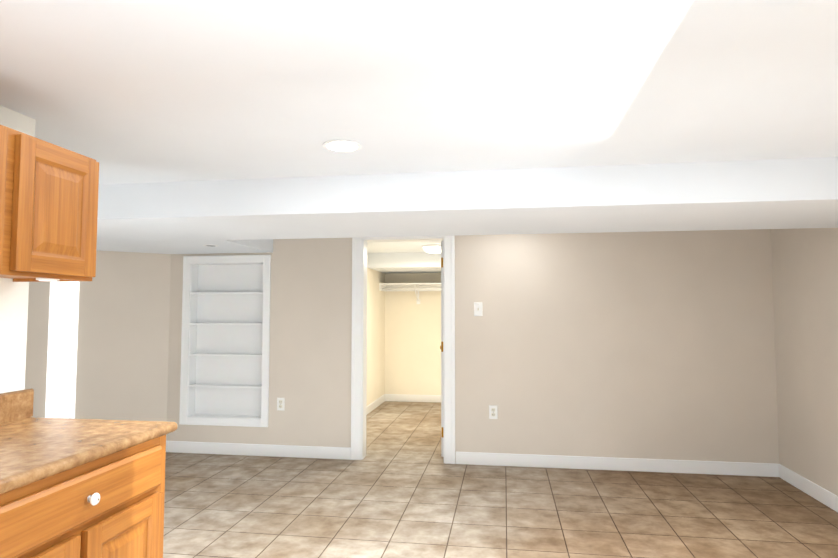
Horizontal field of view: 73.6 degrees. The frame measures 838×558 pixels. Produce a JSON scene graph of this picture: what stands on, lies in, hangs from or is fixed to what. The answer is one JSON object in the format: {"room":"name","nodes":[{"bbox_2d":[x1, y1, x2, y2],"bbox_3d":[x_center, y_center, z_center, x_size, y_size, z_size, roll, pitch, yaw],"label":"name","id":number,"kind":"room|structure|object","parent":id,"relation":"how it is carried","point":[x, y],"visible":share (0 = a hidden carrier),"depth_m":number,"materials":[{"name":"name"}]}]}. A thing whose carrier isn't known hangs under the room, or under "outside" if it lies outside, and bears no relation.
{"room":"kitchen","nodes":[
{"label":"kitchen","id":0,"kind":"room"},
{"bbox_2d":[0,105,35,392],"bbox_3d":[-1.863,0.303,0.382,0.140,2.080,3.630,-1,-3,9],"label":"wall","id":1,"kind":"structure","parent":0,"point":[13,315],"depth_m":2.12,"materials":[{"name":"beige paint"}]},
{"bbox_2d":[0,125,23,280],"bbox_3d":[-1.444,-0.251,1.544,0.344,0.456,0.396,-1,-3,9],"label":"upper cabinet","id":2,"kind":"object","parent":1,"relation":"attached to","point":[11,140],"depth_m":1.73,"materials":[{"name":"brown wood"}]},
{"bbox_2d":[0,392,33,423],"bbox_3d":[-1.629,0.438,1.373,0.019,0.098,1.631,-1,-3,9],"label":"backsplash","id":3,"kind":"structure","parent":1,"relation":"attached to","point":[13,405],"depth_m":2.10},
{"bbox_2d":[13,133,98,281],"bbox_3d":[-1.386,-0.229,1.927,0.344,0.456,0.379,-1,-3,9],"label":"upper cabinet","id":4,"kind":"object","parent":1,"relation":"attached to","point":[48,209],"depth_m":1.89,"materials":[{"name":"brown wood"}]},
{"bbox_2d":[25,250,170,420],"bbox_3d":[-3.259,0.562,4.853,2.400,2.080,0.140,2,-4,-33],"label":"wall","id":5,"kind":"structure","parent":0,"point":[123,339],"depth_m":5.11,"materials":[{"name":"beige paint"}]},
{"bbox_2d":[45,281,79,418],"bbox_3d":[-3.090,0.593,4.860,0.216,2.020,0.031,2,-4,-33],"label":"door","id":6,"kind":"structure","parent":5,"relation":"attached to","point":[62,350],"depth_m":4.85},
{"bbox_2d":[166,441,778,476],"bbox_3d":[-0.668,1.518,4.279,6.966,0.105,1.481,-1,-3,9],"label":"baseboard","id":7,"kind":"structure","parent":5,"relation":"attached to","point":[644,465],"depth_m":4.76,"materials":[{"name":"white wood"}]},
{"bbox_2d":[366,268,384,405],"bbox_3d":[-0.802,0.680,6.886,0.140,2.080,3.250,-1,-3,9],"label":"wall","id":8,"kind":"structure","parent":0,"point":[375,343],"depth_m":7.74,"materials":[{"name":"paint"}]},
{"bbox_2d":[366,394,385,414],"bbox_3d":[-0.737,1.662,6.748,0.014,0.105,3.110,-1,-3,9],"label":"baseboard","id":9,"kind":"structure","parent":8,"relation":"attached to","point":[372,406],"depth_m":7.65,"materials":[{"name":"white wood"}]},
{"bbox_2d":[367,252,440,272],"bbox_3d":[0.510,-0.225,7.686,2.230,0.200,1.100,-1,-3,9],"label":"ceiling bulkhead","id":10,"kind":"object","parent":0,"point":[420,262],"visible":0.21,"depth_m":7.26,"materials":[{"name":"paint"}]},
{"bbox_2d":[385,273,440,394],"bbox_3d":[0.603,0.759,8.243,2.230,2.080,0.140,-1,-3,9],"label":"wall","id":11,"kind":"structure","parent":0,"point":[412,347],"depth_m":8.27,"materials":[{"name":"paint"}]},
{"bbox_2d":[379,283,440,303],"bbox_3d":[0.564,0.209,8.017,2.228,0.293,0.379,-1,-3,9],"label":"shelf","id":12,"kind":"object","parent":11,"relation":"attached to","point":[417,287],"visible":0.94,"depth_m":8.08,"materials":[{"name":"white wood"}]},
{"bbox_2d":[386,394,440,402],"bbox_3d":[0.586,1.741,8.111,2.160,0.105,0.014,-1,-3,9],"label":"baseboard","id":13,"kind":"structure","parent":11,"relation":"attached to","point":[389,397],"depth_m":8.21,"materials":[{"name":"white wood"}]},
{"bbox_2d":[0,0,837,252],"bbox_3d":[-0.771,-0.598,3.496,7.500,0.080,10.400,-1,-3,9],"label":"ceiling","id":14,"kind":"structure","parent":0,"point":[135,91],"depth_m":1.87,"materials":[{"name":"paint"}]},
{"bbox_2d":[323,140,360,151],"bbox_3d":[-0.352,-0.608,2.567,0.176,0.007,0.176,-1,-3,9],"label":"recessed light","id":15,"kind":"object","parent":14,"relation":"in","point":[342,145],"visible":0.96,"depth_m":2.55,"materials":[{"name":"white"}]},
{"bbox_2d":[422,244,440,253],"bbox_3d":[0.183,-0.360,6.508,0.300,0.142,0.300,-1,-3,9],"label":"light","id":16,"kind":"object","parent":14,"relation":"attached to","point":[435,249],"visible":0.6,"depth_m":6.41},
{"bbox_2d":[96,157,837,253],"bbox_3d":[-0.668,-0.419,4.164,7.100,0.220,1.970,-1,-3,9],"label":"ceiling beam","id":17,"kind":"structure","parent":0,"point":[237,216],"depth_m":3.16,"materials":[{"name":"paint"}]},
{"bbox_2d":[166,229,778,463],"bbox_3d":[0.273,0.572,5.011,5.590,2.080,0.140,-1,-3,9],"label":"wall","id":18,"kind":"structure","parent":0,"point":[654,345],"depth_m":4.78,"materials":[{"name":"beige paint"}]},
{"bbox_2d":[179,255,270,426],"bbox_3d":[-1.806,0.574,5.309,0.874,1.584,0.146,-1,-3,9],"label":"shelf","id":19,"kind":"object","parent":18,"relation":"attached to","point":[225,353],"visible":1,"depth_m":5.35,"materials":[{"name":"white wood"}]},
{"bbox_2d":[277,398,284,410],"bbox_3d":[-1.268,1.147,5.137,0.072,0.116,0.008,-1,-3,9],"label":"electrical outlet","id":20,"kind":"object","parent":18,"relation":"attached to","point":[280,403],"visible":1,"depth_m":5.13,"materials":[{"name":"white plastic"}]},
{"bbox_2d":[351,236,454,463],"bbox_3d":[-0.135,0.576,5.072,0.934,2.078,0.178,-1,-3,9],"label":"door frame","id":21,"kind":"structure","parent":18,"relation":"attached to","point":[359,353],"depth_m":5.01,"materials":[{"name":"white wood"}]},
{"bbox_2d":[440,241,443,456],"bbox_3d":[0.235,0.647,5.473,0.133,1.958,0.752,-1,-3,9],"label":"closet door","id":22,"kind":"structure","parent":18,"relation":"in","point":[442,435],"depth_m":5.11,"materials":[{"name":"white wood"}]},
{"bbox_2d":[474,302,482,315],"bbox_3d":[0.519,0.265,4.912,0.074,0.120,0.016,-1,-3,9],"label":"switch plate","id":23,"kind":"object","parent":18,"relation":"attached to","point":[478,308],"visible":1,"depth_m":4.92,"materials":[{"name":"white plastic"}]},
{"bbox_2d":[489,405,497,418],"bbox_3d":[0.642,1.152,4.846,0.072,0.116,0.008,-1,-3,9],"label":"electrical outlet","id":24,"kind":"object","parent":18,"relation":"attached to","point":[493,412],"visible":1,"depth_m":4.84,"materials":[{"name":"white plastic"}]},
{"bbox_2d":[163,401,837,557],"bbox_3d":[-0.771,1.548,3.371,7.500,0.060,10.400,-1,-3,9],"label":"floor","id":25,"kind":"structure","parent":0,"point":[401,489],"depth_m":3.74,"materials":[{"name":"tile"}]},
{"bbox_2d":[0,452,111,557],"bbox_3d":[-1.298,0.970,1.469,0.627,0.875,0.500,-1,-3,9],"label":"base cabinet","id":26,"kind":"object","parent":25,"relation":"on","point":[81,488],"depth_m":1.54,"materials":[{"name":"brown wood"}]},
{"bbox_2d":[0,416,177,491],"bbox_3d":[-1.326,0.502,1.316,0.633,0.037,1.616,-1,-3,9],"label":"countertop","id":27,"kind":"structure","parent":26,"relation":"on","point":[31,448],"depth_m":1.77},
{"bbox_2d":[108,428,176,557],"bbox_3d":[-1.245,0.990,1.816,0.627,0.875,0.494,-1,-3,9],"label":"base cabinet","id":28,"kind":"object","parent":25,"relation":"on","point":[138,470],"depth_m":1.86,"materials":[{"name":"brown wood"}]},
{"bbox_2d":[771,228,837,495],"bbox_3d":[2.454,0.352,1.232,0.140,2.080,6.690,-1,-3,9],"label":"wall","id":29,"kind":"structure","parent":0,"point":[805,277],"depth_m":4.06,"materials":[{"name":"beige paint"}]},
{"bbox_2d":[778,464,837,511],"bbox_3d":[2.389,1.343,1.256,0.014,0.105,6.550,-1,-3,9],"label":"baseboard","id":30,"kind":"structure","parent":29,"relation":"attached to","point":[829,499],"depth_m":4.02,"materials":[{"name":"white wood"}]}
]}

